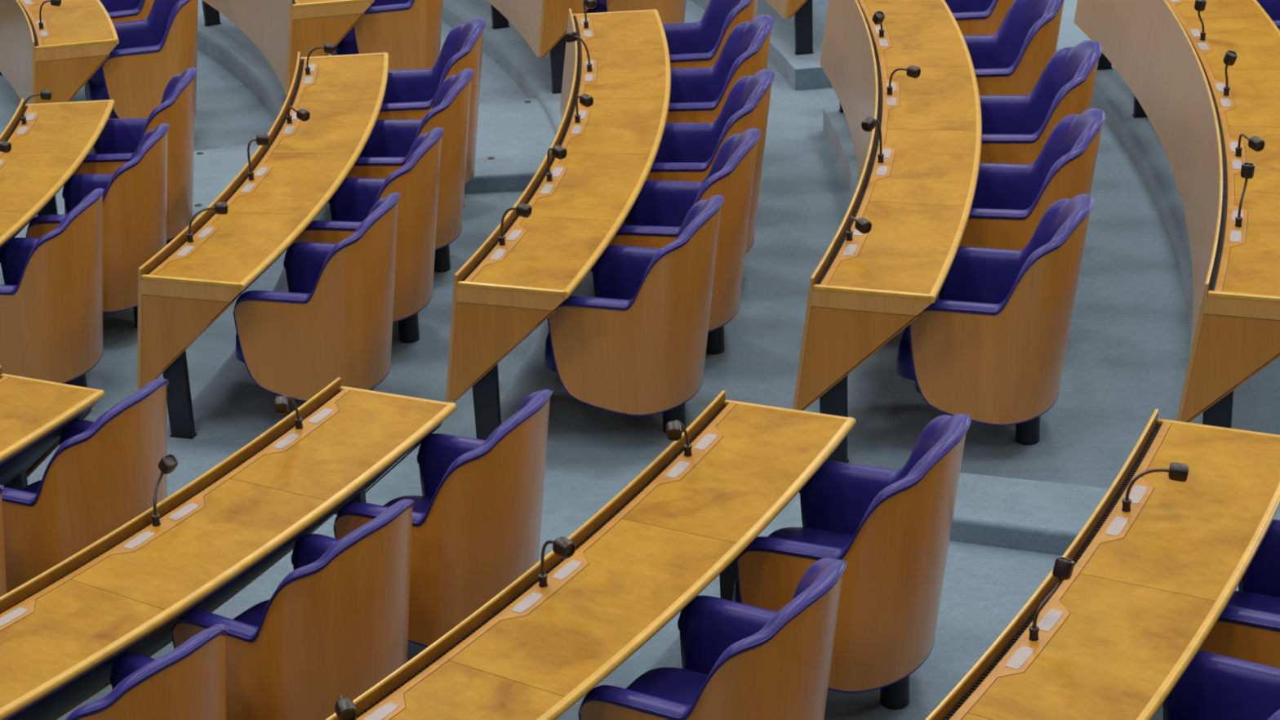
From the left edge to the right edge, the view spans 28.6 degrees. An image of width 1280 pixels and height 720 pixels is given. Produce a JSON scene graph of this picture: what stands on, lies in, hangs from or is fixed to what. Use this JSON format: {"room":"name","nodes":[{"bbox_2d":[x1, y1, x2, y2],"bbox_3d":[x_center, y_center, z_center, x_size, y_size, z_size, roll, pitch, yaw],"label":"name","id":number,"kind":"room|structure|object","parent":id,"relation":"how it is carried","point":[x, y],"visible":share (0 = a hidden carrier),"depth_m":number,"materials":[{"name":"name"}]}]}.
{"room":"assembly chamber","nodes":[
{"label":"assembly chamber","id":0,"kind":"room"},
{"bbox_2d":[0,49,287,485],"bbox_3d":[-5.370,0.017,13.162,7.100,0.350,13.829,-2,24,0],"label":"floor","id":1,"kind":"structure","parent":0,"point":[228,114],"depth_m":13.44,"materials":[{"name":"grey carpet"}]},
{"bbox_2d":[0,188,104,387],"bbox_3d":[-2.870,-0.289,11.925,0.761,1.062,0.678,3,24,10],"label":"tub chair","id":2,"kind":"object","parent":1,"relation":"on","point":[51,294],"visible":0.94,"depth_m":11.67,"materials":[{"name":"brown wood"}]},
{"bbox_2d":[0,98,115,250],"bbox_3d":[-3.220,-0.545,12.801,0.683,0.846,2.655,1,24,5],"label":"curved desk","id":3,"kind":"object","parent":1,"relation":"on","point":[46,151],"visible":0.92,"depth_m":13.05,"materials":[{"name":"brown wood"}]},
{"bbox_2d":[0,140,11,152],"bbox_3d":[-3.252,-1.025,12.709,0.175,0.178,0.053,7,25,20],"label":"gooseneck microphone","id":4,"kind":"object","parent":3,"relation":"on","point":[5,147],"visible":1,"depth_m":12.65,"materials":[{"name":"brown plastic"}]},
{"bbox_2d":[5,106,27,142],"bbox_3d":[-3.417,-0.888,12.669,0.131,0.018,2.454,1,24,5],"label":"grille","id":5,"kind":"object","parent":3,"relation":"attached to","point":[15,131],"depth_m":13.40,"materials":[{"name":"black metal"}]},
{"bbox_2d":[20,89,51,124],"bbox_3d":[-3.232,-1.357,13.466,0.177,0.178,0.052,-5,24,-7],"label":"gooseneck microphone","id":6,"kind":"object","parent":3,"relation":"on","point":[45,94],"visible":1,"depth_m":13.44,"materials":[{"name":"brown plastic"}]},
{"bbox_2d":[0,0,119,104],"bbox_3d":[-3.806,-1.957,16.064,0.674,0.846,2.546,-12,25,-21],"label":"curved desk","id":7,"kind":"object","parent":1,"relation":"on","point":[77,37],"visible":0.94,"depth_m":15.14,"materials":[{"name":"brown wood"}]},
{"bbox_2d":[20,4,38,49],"bbox_3d":[-3.987,-2.263,15.846,0.122,0.018,2.350,-12,25,-21],"label":"grille","id":8,"kind":"object","parent":7,"relation":"attached to","point":[28,15],"depth_m":15.32,"materials":[{"name":"black metal"}]},
{"bbox_2d":[38,0,61,29],"bbox_3d":[-3.552,-2.087,15.129,0.157,0.198,0.053,0,24,3],"label":"gooseneck microphone","id":9,"kind":"object","parent":7,"relation":"on","point":[53,2],"visible":1,"depth_m":15.11,"materials":[{"name":"brown plastic"}]},
{"bbox_2d":[26,123,169,328],"bbox_3d":[-2.721,-0.664,12.768,0.761,1.062,0.678,0,24,5],"label":"tub chair","id":10,"kind":"object","parent":1,"relation":"on","point":[135,195],"visible":0.65,"depth_m":12.50,"materials":[{"name":"brown wood"}]},
{"bbox_2d":[99,0,154,22],"bbox_3d":[-3.345,-2.139,16.177,0.761,1.062,0.678,-11,25,-21],"label":"tub chair","id":11,"kind":"object","parent":1,"relation":"on","point":[119,11],"visible":0.09,"depth_m":15.87,"materials":[{"name":"blue leather"}]},
{"bbox_2d":[64,67,196,244],"bbox_3d":[-2.731,-1.035,13.615,0.761,1.062,0.678,-1,24,1],"label":"tub chair","id":12,"kind":"object","parent":1,"relation":"on","point":[120,139],"visible":0.48,"depth_m":13.43,"materials":[{"name":"brown wood"}]},
{"bbox_2d":[84,0,198,119],"bbox_3d":[-3.032,-1.821,15.430,0.761,1.062,0.678,-9,25,-15],"label":"tub chair","id":13,"kind":"object","parent":1,"relation":"on","point":[150,51],"visible":0.7,"depth_m":15.16,"materials":[{"name":"brown wood"}]},
{"bbox_2d":[84,64,108,101],"bbox_3d":[-3.108,-1.702,15.456,0.596,0.182,0.494,-9,25,-15],"label":"seat cushion","id":14,"kind":"object","parent":13,"relation":"on","point":[95,88],"depth_m":15.22,"materials":[{"name":"blue leather"}]},
{"bbox_2d":[192,144,259,221],"bbox_3d":[-2.304,-1.005,14.739,0.684,0.120,1.301,-5,24,-8],"label":"floor","id":15,"kind":"structure","parent":1,"relation":"on","point":[214,170],"depth_m":14.87,"materials":[{"name":"grey carpet"}]},
{"bbox_2d":[56,0,542,719],"bbox_3d":[-2.941,-0.002,12.846,5.165,0.501,16.416,1,24,6],"label":"floor","id":16,"kind":"structure","parent":0,"point":[231,411],"depth_m":11.91,"materials":[{"name":"grey carpet"}]},
{"bbox_2d":[0,484,7,596],"bbox_3d":[-2.570,0.892,8.832,0.761,1.062,0.678,13,27,30],"label":"tub chair","id":17,"kind":"object","parent":16,"relation":"on","point":[2,563],"visible":0.39,"depth_m":8.79,"materials":[{"name":"brown wood"}]},
{"bbox_2d":[0,365,105,490],"bbox_3d":[-2.985,0.899,9.116,0.664,0.846,2.638,13,27,30],"label":"curved desk","id":18,"kind":"object","parent":16,"relation":"on","point":[34,413],"visible":0.86,"depth_m":9.76,"materials":[{"name":"brown wood"}]},
{"bbox_2d":[1,377,168,592],"bbox_3d":[-2.136,0.549,9.582,0.761,1.062,0.678,9,26,23],"label":"tub chair","id":19,"kind":"object","parent":16,"relation":"on","point":[104,473],"visible":0.72,"depth_m":9.26,"materials":[{"name":"brown wood"}]},
{"bbox_2d":[20,480,41,493],"bbox_3d":[-2.207,0.645,9.662,0.596,0.182,0.494,9,26,23],"label":"seat cushion","id":20,"kind":"object","parent":19,"relation":"on","point":[33,487],"depth_m":9.80,"materials":[{"name":"purple fabric"}]},
{"bbox_2d":[137,51,388,439],"bbox_3d":[-1.740,-0.664,12.592,0.729,0.846,3.446,1,24,5],"label":"curved desk","id":21,"kind":"object","parent":16,"relation":"on","point":[184,287],"visible":0.93,"depth_m":11.60,"materials":[{"name":"brown wood"}]},
{"bbox_2d":[186,202,227,242],"bbox_3d":[-1.955,-0.627,11.358,0.202,0.158,0.056,-10,25,-19],"label":"gooseneck microphone","id":22,"kind":"object","parent":21,"relation":"on","point":[220,208],"visible":1,"depth_m":11.34,"materials":[{"name":"brown plastic"}]},
{"bbox_2d":[247,133,268,180],"bbox_3d":[-1.833,-0.977,12.075,0.116,0.218,0.053,-8,24,-14],"label":"gooseneck microphone","id":23,"kind":"object","parent":21,"relation":"on","point":[261,139],"visible":1,"depth_m":12.03,"materials":[{"name":"brown plastic"}]},
{"bbox_2d":[286,106,310,124],"bbox_3d":[-1.749,-1.234,12.779,0.058,0.118,0.227,-18,28,-32],"label":"gooseneck microphone","id":24,"kind":"object","parent":21,"relation":"on","point":[304,115],"visible":1,"depth_m":12.70,"materials":[{"name":"brown plastic"}]},
{"bbox_2d":[304,43,335,75],"bbox_3d":[-1.731,-1.626,13.597,0.181,0.178,0.052,2,24,8],"label":"gooseneck microphone","id":25,"kind":"object","parent":21,"relation":"on","point":[330,48],"visible":1,"depth_m":13.57,"materials":[{"name":"brown plastic"}]},
{"bbox_2d":[201,0,374,97],"bbox_3d":[-2.340,-2.294,16.353,0.684,0.846,2.911,-11,25,-20],"label":"curved desk","id":26,"kind":"object","parent":16,"relation":"on","point":[280,29],"visible":0.88,"depth_m":15.09,"materials":[{"name":"brown wood"}]},
{"bbox_2d":[232,192,400,401],"bbox_3d":[-1.426,-0.236,11.325,0.761,1.062,0.678,4,24,13],"label":"tub chair","id":27,"kind":"object","parent":16,"relation":"on","point":[334,320],"visible":0.91,"depth_m":11.06,"materials":[{"name":"brown wood"}]},
{"bbox_2d":[235,333,244,363],"bbox_3d":[-1.503,-0.135,11.390,0.596,0.182,0.494,4,24,13],"label":"seat cushion","id":28,"kind":"object","parent":27,"relation":"on","point":[238,353],"depth_m":11.26,"materials":[{"name":"blue leather"}]},
{"bbox_2d":[291,127,444,343],"bbox_3d":[-1.297,-0.593,12.130,0.761,1.062,0.678,2,24,9],"label":"tub chair","id":29,"kind":"object","parent":16,"relation":"on","point":[417,182],"visible":0.61,"depth_m":11.92,"materials":[{"name":"brown wood"}]},
{"bbox_2d":[331,0,443,71],"bbox_3d":[-1.540,-2.097,15.578,0.761,1.062,0.678,-8,24,-14],"label":"tub chair","id":30,"kind":"object","parent":16,"relation":"on","point":[410,31],"visible":0.73,"depth_m":15.30,"materials":[{"name":"brown wood"}]},
{"bbox_2d":[331,27,357,55],"bbox_3d":[-1.616,-1.979,15.605,0.596,0.182,0.494,-8,24,-14],"label":"seat cushion","id":31,"kind":"object","parent":30,"relation":"on","point":[347,46],"depth_m":15.35,"materials":[{"name":"blue fabric"}]},
{"bbox_2d":[330,68,473,272],"bbox_3d":[-1.210,-0.964,12.969,0.761,1.062,0.678,1,24,5],"label":"tub chair","id":32,"kind":"object","parent":16,"relation":"on","point":[386,150],"visible":0.59,"depth_m":12.78,"materials":[{"name":"brown wood"}]},
{"bbox_2d":[359,17,485,208],"bbox_3d":[-1.198,-1.325,13.791,0.761,1.062,0.678,-3,24,-2],"label":"tub chair","id":33,"kind":"object","parent":16,"relation":"on","point":[410,94],"visible":0.47,"depth_m":13.71,"materials":[{"name":"blue leather"}]},
{"bbox_2d":[464,97,555,193],"bbox_3d":[-0.817,-1.263,14.847,0.707,0.120,1.412,-5,24,-8],"label":"step","id":34,"kind":"structure","parent":16,"relation":"on","point":[519,135],"depth_m":14.68,"materials":[{"name":"grey carpet"}]},
{"bbox_2d":[407,0,852,719],"bbox_3d":[-1.334,-0.038,12.636,6.664,0.644,20.298,1,24,6],"label":"floor","id":35,"kind":"structure","parent":0,"point":[593,454],"depth_m":11.96,"materials":[{"name":"grey carpet"}]},
{"bbox_2d":[65,623,228,719],"bbox_3d":[-1.592,1.240,7.613,0.761,1.062,0.678,14,28,32],"label":"tub chair","id":36,"kind":"object","parent":35,"relation":"on","point":[188,682],"visible":1,"depth_m":7.24,"materials":[{"name":"brown wood"}]},
{"bbox_2d":[0,377,457,719],"bbox_3d":[-1.741,1.069,8.283,0.700,0.846,3.351,13,28,30],"label":"curved desk","id":37,"kind":"object","parent":35,"relation":"on","point":[63,631],"visible":0.98,"depth_m":8.37,"materials":[{"name":"brown wood"}]},
{"bbox_2d":[151,453,177,526],"bbox_3d":[-1.613,0.434,8.486,0.070,0.215,0.142,12,27,28],"label":"gooseneck microphone","id":38,"kind":"object","parent":37,"relation":"on","point":[168,463],"visible":1,"depth_m":8.47,"materials":[{"name":"brown plastic"}]},
{"bbox_2d":[151,513,160,526],"bbox_3d":[-1.631,0.537,8.473,0.029,0.038,0.029,12,27,28],"label":"socket","id":39,"kind":"object","parent":38,"relation":"attached to","point":[155,517],"depth_m":8.46,"materials":[{"name":"brown plastic"}]},
{"bbox_2d":[0,390,342,613],"bbox_3d":[-1.910,0.692,8.226,0.149,0.018,3.165,13,28,30],"label":"grille","id":40,"kind":"object","parent":37,"relation":"attached to","point":[326,410],"depth_m":8.73,"materials":[{"name":"black metal"}]},
{"bbox_2d":[273,395,302,429],"bbox_3d":[-1.271,0.194,9.056,0.060,0.178,0.179,2,24,9],"label":"gooseneck microphone","id":41,"kind":"object","parent":37,"relation":"on","point":[280,402],"visible":1,"depth_m":8.97,"materials":[{"name":"brown plastic"}]},
{"bbox_2d":[171,498,415,719],"bbox_3d":[-1.099,0.913,8.323,0.761,1.062,0.678,13,27,30],"label":"tub chair","id":42,"kind":"object","parent":35,"relation":"on","point":[335,625],"visible":0.87,"depth_m":8.01,"materials":[{"name":"brown wood"}]},
{"bbox_2d":[232,600,269,626],"bbox_3d":[-1.165,1.005,8.411,0.596,0.182,0.494,13,27,30],"label":"seat cushion","id":43,"kind":"object","parent":42,"relation":"on","point":[253,615],"depth_m":8.53,"materials":[{"name":"blue leather"}]},
{"bbox_2d":[333,389,552,647],"bbox_3d":[-0.675,0.587,9.038,0.761,1.062,0.678,9,26,22],"label":"tub chair","id":44,"kind":"object","parent":35,"relation":"on","point":[476,529],"visible":0.72,"depth_m":8.75,"materials":[{"name":"brown wood"}]},
{"bbox_2d":[382,495,432,513],"bbox_3d":[-0.747,0.683,9.117,0.596,0.182,0.494,9,26,22],"label":"seat cushion","id":45,"kind":"object","parent":44,"relation":"on","point":[422,503],"depth_m":9.28,"materials":[{"name":"purple fabric"}]},
{"bbox_2d":[486,0,588,93],"bbox_3d":[-0.924,-2.657,16.725,0.720,0.846,3.590,-11,25,-19],"label":"curved desk","id":46,"kind":"object","parent":35,"relation":"on","point":[543,24],"visible":0.88,"depth_m":15.32,"materials":[{"name":"brown wood"}]},
{"bbox_2d":[445,8,671,439],"bbox_3d":[-0.260,-0.768,12.370,0.774,0.846,4.205,1,24,6],"label":"curved desk","id":47,"kind":"object","parent":35,"relation":"on","point":[501,293],"visible":0.91,"depth_m":11.25,"materials":[{"name":"brown wood"}]},
{"bbox_2d":[498,203,531,245],"bbox_3d":[-0.537,-0.576,10.737,0.157,0.198,0.053,7,25,19],"label":"gooseneck microphone","id":48,"kind":"object","parent":47,"relation":"on","point":[522,210],"visible":1,"depth_m":10.70,"materials":[{"name":"brown plastic"}]},
{"bbox_2d":[462,16,581,280],"bbox_3d":[-0.457,-1.112,12.238,0.222,0.018,3.982,1,24,6],"label":"grille","id":49,"kind":"object","parent":47,"relation":"attached to","point":[495,262],"depth_m":11.03,"materials":[{"name":"black metal"}]},
{"bbox_2d":[546,145,567,181],"bbox_3d":[-0.391,-0.890,11.442,0.057,0.198,0.160,-17,28,-32],"label":"gooseneck microphone","id":50,"kind":"object","parent":47,"relation":"on","point":[558,152],"visible":1,"depth_m":11.37,"materials":[{"name":"brown plastic"}]},
{"bbox_2d":[564,31,592,71],"bbox_3d":[-0.322,-1.603,13.062,0.150,0.200,0.058,15,29,34],"label":"gooseneck microphone","id":51,"kind":"object","parent":47,"relation":"on","point":[571,37],"visible":1,"depth_m":13.04,"materials":[{"name":"brown plastic"}]},
{"bbox_2d":[574,93,593,123],"bbox_3d":[-0.284,-1.216,12.204,0.058,0.178,0.181,-14,26,-25],"label":"gooseneck microphone","id":52,"kind":"object","parent":47,"relation":"on","point":[585,100],"visible":1,"depth_m":12.13,"materials":[{"name":"brown plastic"}]},
{"bbox_2d":[582,0,596,28],"bbox_3d":[-0.286,-1.889,13.714,0.059,0.198,0.159,-11,25,-20],"label":"gooseneck microphone","id":53,"kind":"object","parent":47,"relation":"on","point":[591,4],"visible":1,"depth_m":13.64,"materials":[{"name":"brown plastic"}]},
{"bbox_2d":[544,195,724,433],"bbox_3d":[-0.013,-0.195,10.775,0.761,1.062,0.678,5,25,15],"label":"tub chair","id":54,"kind":"object","parent":35,"relation":"on","point":[637,347],"visible":0.96,"depth_m":10.53,"materials":[{"name":"brown wood"}]},
{"bbox_2d":[544,332,556,372],"bbox_3d":[-0.089,-0.095,10.844,0.596,0.182,0.494,5,25,15],"label":"seat cushion","id":55,"kind":"object","parent":54,"relation":"on","point":[548,358],"depth_m":10.72,"materials":[{"name":"blue leather"}]},
{"bbox_2d":[586,0,686,23],"bbox_3d":[-0.018,-2.334,15.654,0.761,1.062,0.678,-7,24,-13],"label":"tub chair","id":56,"kind":"object","parent":35,"relation":"on","point":[670,11],"visible":0.27,"depth_m":15.41,"materials":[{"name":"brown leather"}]},
{"bbox_2d":[586,0,606,13],"bbox_3d":[-0.094,-2.216,15.683,0.596,0.182,0.494,-7,24,-13],"label":"seat cushion","id":57,"kind":"object","parent":56,"relation":"on","point":[600,6],"depth_m":15.42,"materials":[{"name":"blue fabric"}]},
{"bbox_2d":[593,128,760,354],"bbox_3d":[0.177,-0.538,11.544,0.761,1.062,0.678,3,24,10],"label":"tub chair","id":58,"kind":"object","parent":35,"relation":"on","point":[658,214],"visible":0.62,"depth_m":11.36,"materials":[{"name":"brown wood"}]},
{"bbox_2d":[622,69,774,253],"bbox_3d":[0.283,-0.886,12.330,0.761,1.062,0.678,0,24,5],"label":"tub chair","id":59,"kind":"object","parent":35,"relation":"on","point":[686,152],"visible":0.48,"depth_m":12.21,"materials":[{"name":"blue leather"}]},
{"bbox_2d":[662,0,758,68],"bbox_3d":[0.302,-1.607,13.974,0.761,1.062,0.678,-3,24,-4],"label":"tub chair","id":60,"kind":"object","parent":35,"relation":"on","point":[700,44],"visible":0.3,"depth_m":14.08,"materials":[{"name":"fabric"}]},
{"bbox_2d":[666,14,773,123],"bbox_3d":[0.325,-1.260,13.181,0.761,1.062,0.678,-1,24,1],"label":"tub chair","id":61,"kind":"object","parent":35,"relation":"on","point":[697,95],"visible":0.41,"depth_m":13.08,"materials":[{"name":"blue leather"}]},
{"bbox_2d":[648,0,1190,719],"bbox_3d":[-0.576,-0.086,12.524,6.478,0.778,21.426,1,24,6],"label":"floor","id":62,"kind":"structure","parent":0,"point":[1128,348],"depth_m":10.78,"materials":[{"name":"grey carpet"}]},
{"bbox_2d":[325,390,856,719],"bbox_3d":[-0.506,1.252,7.444,0.744,0.846,4.139,13,28,30],"label":"curved desk","id":63,"kind":"object","parent":62,"relation":"on","point":[532,651],"visible":0.94,"depth_m":7.77,"materials":[{"name":"brown wood"}]},
{"bbox_2d":[334,694,357,719],"bbox_3d":[-0.808,0.984,6.889,0.056,0.178,0.181,-7,24,-12],"label":"gooseneck microphone","id":64,"kind":"object","parent":63,"relation":"on","point":[344,708],"visible":1,"depth_m":6.80,"materials":[{"name":"brown plastic"}]},
{"bbox_2d":[356,404,727,718],"bbox_3d":[-0.675,0.875,7.388,0.192,0.018,3.941,13,28,30],"label":"grille","id":65,"kind":"object","parent":63,"relation":"attached to","point":[708,438],"depth_m":8.05,"materials":[{"name":"black metal"}]},
{"bbox_2d":[537,536,575,587],"bbox_3d":[-0.261,0.621,7.654,0.149,0.198,0.052,18,30,38],"label":"gooseneck microphone","id":66,"kind":"object","parent":63,"relation":"on","point":[563,547],"visible":1,"depth_m":7.59,"materials":[{"name":"brown plastic"}]},
{"bbox_2d":[537,573,547,587],"bbox_3d":[-0.298,0.676,7.729,0.029,0.038,0.029,12,27,28],"label":"socket","id":67,"kind":"object","parent":66,"relation":"attached to","point":[542,577],"depth_m":7.72,"materials":[{"name":"brown plastic"}]},
{"bbox_2d":[666,420,692,457],"bbox_3d":[0.128,0.270,8.451,0.060,0.178,0.178,4,24,13],"label":"gooseneck microphone","id":68,"kind":"object","parent":63,"relation":"on","point":[673,428],"visible":1,"depth_m":8.37,"materials":[{"name":"brown plastic"}]},
{"bbox_2d":[577,557,847,719],"bbox_3d":[0.237,1.054,7.573,0.761,1.062,0.678,11,27,27],"label":"tub chair","id":69,"kind":"object","parent":62,"relation":"on","point":[740,661],"visible":1,"depth_m":7.27,"materials":[{"name":"blue leather"}]},
{"bbox_2d":[625,666,708,705],"bbox_3d":[0.168,1.147,7.658,0.596,0.182,0.494,11,27,27],"label":"seat cushion","id":70,"kind":"object","parent":69,"relation":"on","point":[682,686],"depth_m":7.79,"materials":[{"name":"blue leather"}]},
{"bbox_2d":[764,0,813,55],"bbox_3d":[0.484,-3.025,17.130,0.750,0.846,4.201,-11,25,-19],"label":"curved desk","id":71,"kind":"object","parent":62,"relation":"on","point":[802,10],"visible":1,"depth_m":15.48,"materials":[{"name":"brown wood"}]},
{"bbox_2d":[733,413,970,709],"bbox_3d":[0.712,0.662,8.434,0.761,1.062,0.678,8,25,21],"label":"tub chair","id":72,"kind":"object","parent":62,"relation":"on","point":[891,529],"visible":0.84,"depth_m":8.19,"materials":[{"name":"brown wood"}]},
{"bbox_2d":[733,527,853,603],"bbox_3d":[0.639,0.759,8.511,0.596,0.182,0.494,8,25,21],"label":"seat cushion","id":73,"kind":"object","parent":72,"relation":"on","point":[837,537],"depth_m":8.65,"materials":[{"name":"blue leather"}]},
{"bbox_2d":[792,0,982,462],"bbox_3d":[1.230,-0.894,12.216,0.821,0.846,4.980,1,24,5],"label":"curved desk","id":74,"kind":"object","parent":62,"relation":"on","point":[864,291],"visible":0.98,"depth_m":11.00,"materials":[{"name":"brown wood"}]},
{"bbox_2d":[817,4,882,284],"bbox_3d":[1.032,-1.237,12.084,0.269,0.018,4.750,1,24,5],"label":"grille","id":75,"kind":"object","parent":74,"relation":"attached to","point":[857,261],"depth_m":10.61,"materials":[{"name":"black metal"}]},
{"bbox_2d":[845,216,871,240],"bbox_3d":[0.879,-0.528,10.255,0.058,0.148,0.208,-10,25,-18],"label":"gooseneck microphone","id":76,"kind":"object","parent":74,"relation":"on","point":[862,224],"visible":1,"depth_m":10.17,"materials":[{"name":"brown plastic"}]},
{"bbox_2d":[861,116,884,163],"bbox_3d":[1.033,-0.977,11.179,0.110,0.220,0.057,-21,30,-37],"label":"gooseneck microphone","id":77,"kind":"object","parent":74,"relation":"on","point":[869,123],"visible":1,"depth_m":11.13,"materials":[{"name":"brown plastic"}]},
{"bbox_2d":[871,10,884,37],"bbox_3d":[1.225,-1.723,12.923,0.066,0.175,0.192,0,24,5],"label":"gooseneck microphone","id":78,"kind":"object","parent":74,"relation":"on","point":[878,17],"visible":1,"depth_m":12.84,"materials":[{"name":"brown plastic"}]},
{"bbox_2d":[886,65,920,94],"bbox_3d":[1.257,-1.337,12.049,0.188,0.168,0.055,16,30,36],"label":"gooseneck microphone","id":79,"kind":"object","parent":74,"relation":"on","point":[914,72],"visible":1,"depth_m":11.99,"materials":[{"name":"brown plastic"}]},
{"bbox_2d":[944,0,1014,35],"bbox_3d":[1.811,-1.846,14.078,0.761,1.062,0.678,-4,24,-4],"label":"tub chair","id":80,"kind":"object","parent":62,"relation":"on","point":[973,17],"visible":0.15,"depth_m":13.73,"materials":[{"name":"blue leather"}]},
{"bbox_2d":[895,193,1093,444],"bbox_3d":[1.445,-0.167,10.273,0.761,1.062,0.678,5,25,15],"label":"tub chair","id":81,"kind":"object","parent":62,"relation":"on","point":[991,349],"visible":0.91,"depth_m":10.03,"materials":[{"name":"brown wood"}]},
{"bbox_2d":[895,325,915,381],"bbox_3d":[1.369,-0.067,10.342,0.596,0.182,0.494,5,25,15],"label":"seat cushion","id":82,"kind":"object","parent":81,"relation":"on","point":[904,366],"depth_m":10.22,"materials":[{"name":"blue leather"}]},
{"bbox_2d":[963,0,1064,95],"bbox_3d":[1.823,-1.427,13.121,0.761,1.062,0.678,-1,24,1],"label":"tub chair","id":83,"kind":"object","parent":62,"relation":"on","point":[1011,60],"visible":0.32,"depth_m":12.80,"materials":[{"name":"blue leather"}]},
{"bbox_2d":[959,108,1105,250],"bbox_3d":[1.670,-0.596,11.237,0.761,1.062,0.678,3,24,10],"label":"tub chair","id":84,"kind":"object","parent":62,"relation":"on","point":[1011,201],"visible":0.48,"depth_m":10.94,"materials":[{"name":"blue leather"}]},
{"bbox_2d":[979,40,1102,164],"bbox_3d":[1.825,-1.006,12.161,0.761,1.062,0.678,1,24,5],"label":"tub chair","id":85,"kind":"object","parent":62,"relation":"on","point":[1015,129],"visible":0.41,"depth_m":11.98,"materials":[{"name":"blue leather"}]},
{"bbox_2d":[949,0,1279,719],"bbox_3d":[3.606,-0.068,12.029,13.129,0.903,33.745,1,24,6],"label":"floor","id":86,"kind":"structure","parent":0,"point":[1256,401],"depth_m":10.25,"materials":[{"name":"grey carpet"}]},
{"bbox_2d":[924,408,1279,719],"bbox_3d":[0.781,1.416,6.667,0.773,0.846,4.735,13,28,30],"label":"curved desk","id":87,"kind":"object","parent":86,"relation":"on","point":[1148,584],"visible":0.91,"depth_m":7.34,"materials":[{"name":"brown wood"}]},
{"bbox_2d":[1028,556,1074,640],"bbox_3d":[1.165,0.672,7.103,0.054,0.214,0.164,19,31,39],"label":"gooseneck microphone","id":88,"kind":"object","parent":87,"relation":"on","point":[1063,568],"visible":1,"depth_m":7.09,"materials":[{"name":"brown plastic"}]},
{"bbox_2d":[1028,625,1039,640],"bbox_3d":[1.112,0.770,7.101,0.029,0.038,0.029,11,27,27],"label":"socket","id":89,"kind":"object","parent":88,"relation":"attached to","point":[1033,629],"depth_m":7.09,"materials":[{"name":"brown plastic"}]},
{"bbox_2d":[942,423,1162,719],"bbox_3d":[0.612,1.038,6.611,0.221,0.018,4.535,13,28,30],"label":"grille","id":90,"kind":"object","parent":87,"relation":"attached to","point":[1113,528],"depth_m":7.55,"materials":[{"name":"black metal"}]},
{"bbox_2d":[1121,462,1188,511],"bbox_3d":[1.593,0.391,7.783,0.197,0.158,0.053,1,24,7],"label":"gooseneck microphone","id":91,"kind":"object","parent":87,"relation":"on","point":[1178,472],"visible":1,"depth_m":7.75,"materials":[{"name":"brown plastic"}]},
{"bbox_2d":[1121,497,1131,511],"bbox_3d":[1.510,0.449,7.806,0.029,0.038,0.029,9,26,24],"label":"socket","id":92,"kind":"object","parent":91,"relation":"attached to","point":[1126,502],"depth_m":7.80,"materials":[{"name":"brown plastic"}]},
{"bbox_2d":[1073,0,1279,428],"bbox_3d":[2.721,-1.008,12.059,0.868,0.846,5.745,0,24,5],"label":"curved desk","id":93,"kind":"object","parent":86,"relation":"on","point":[1176,79],"visible":0.95,"depth_m":11.31,"materials":[{"name":"brown wood"}]},
{"bbox_2d":[1194,0,1206,40],"bbox_3d":[2.743,-1.668,12.319,0.059,0.222,0.091,7,25,20],"label":"gooseneck microphone","id":94,"kind":"object","parent":93,"relation":"on","point":[1199,5],"visible":1,"depth_m":12.27,"materials":[{"name":"brown plastic"}]},
{"bbox_2d":[1197,56,1226,296],"bbox_3d":[2.524,-1.351,11.926,0.316,0.018,5.511,0,24,5],"label":"grille","id":95,"kind":"object","parent":93,"relation":"attached to","point":[1217,286],"depth_m":10.84,"materials":[{"name":"black metal"}]},
{"bbox_2d":[1222,50,1237,95],"bbox_3d":[2.692,-1.310,11.501,0.061,0.225,0.094,1,24,7],"label":"gooseneck microphone","id":96,"kind":"object","parent":93,"relation":"on","point":[1230,57],"visible":1,"depth_m":11.45,"materials":[{"name":"brown plastic"}]},
{"bbox_2d":[1235,162,1254,226],"bbox_3d":[2.410,-0.659,10.018,0.054,0.241,0.114,7,25,19],"label":"gooseneck microphone","id":97,"kind":"object","parent":93,"relation":"on","point":[1247,169],"visible":1,"depth_m":10.00,"materials":[{"name":"brown plastic"}]},
{"bbox_2d":[1235,133,1265,156],"bbox_3d":[2.580,-0.903,10.690,0.060,0.138,0.218,-8,24,-14],"label":"gooseneck microphone","id":98,"kind":"object","parent":93,"relation":"on","point":[1256,144],"visible":1,"depth_m":10.60,"materials":[{"name":"brown plastic"}]},
{"bbox_2d":[1162,650,1279,719],"bbox_3d":[1.624,1.151,6.942,0.761,1.062,0.678,11,27,27],"label":"tub chair","id":99,"kind":"object","parent":86,"relation":"on","point":[1213,686],"visible":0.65,"depth_m":7.15,"materials":[{"name":"blue leather"}]},
{"bbox_2d":[1198,519,1279,668],"bbox_3d":[2.037,0.817,7.674,0.761,1.062,0.678,9,26,24],"label":"tub chair","id":100,"kind":"object","parent":86,"relation":"on","point":[1247,628],"visible":0.36,"depth_m":7.45,"materials":[{"name":"blue leather"}]},
{"bbox_2d":[1226,591,1279,614],"bbox_3d":[1.966,0.912,7.754,0.596,0.182,0.494,9,26,24],"label":"seat cushion","id":101,"kind":"object","parent":100,"relation":"on","point":[1268,602],"depth_m":7.90,"materials":[{"name":"blue leather"}]},
{"bbox_2d":[1256,0,1279,30],"bbox_3d":[3.355,-1.701,13.324,0.761,1.062,0.678,-2,24,-1],"label":"tub chair","id":102,"kind":"object","parent":86,"relation":"on","point":[1272,7],"visible":0.03,"depth_m":13.51,"materials":[{"name":"fabric"}]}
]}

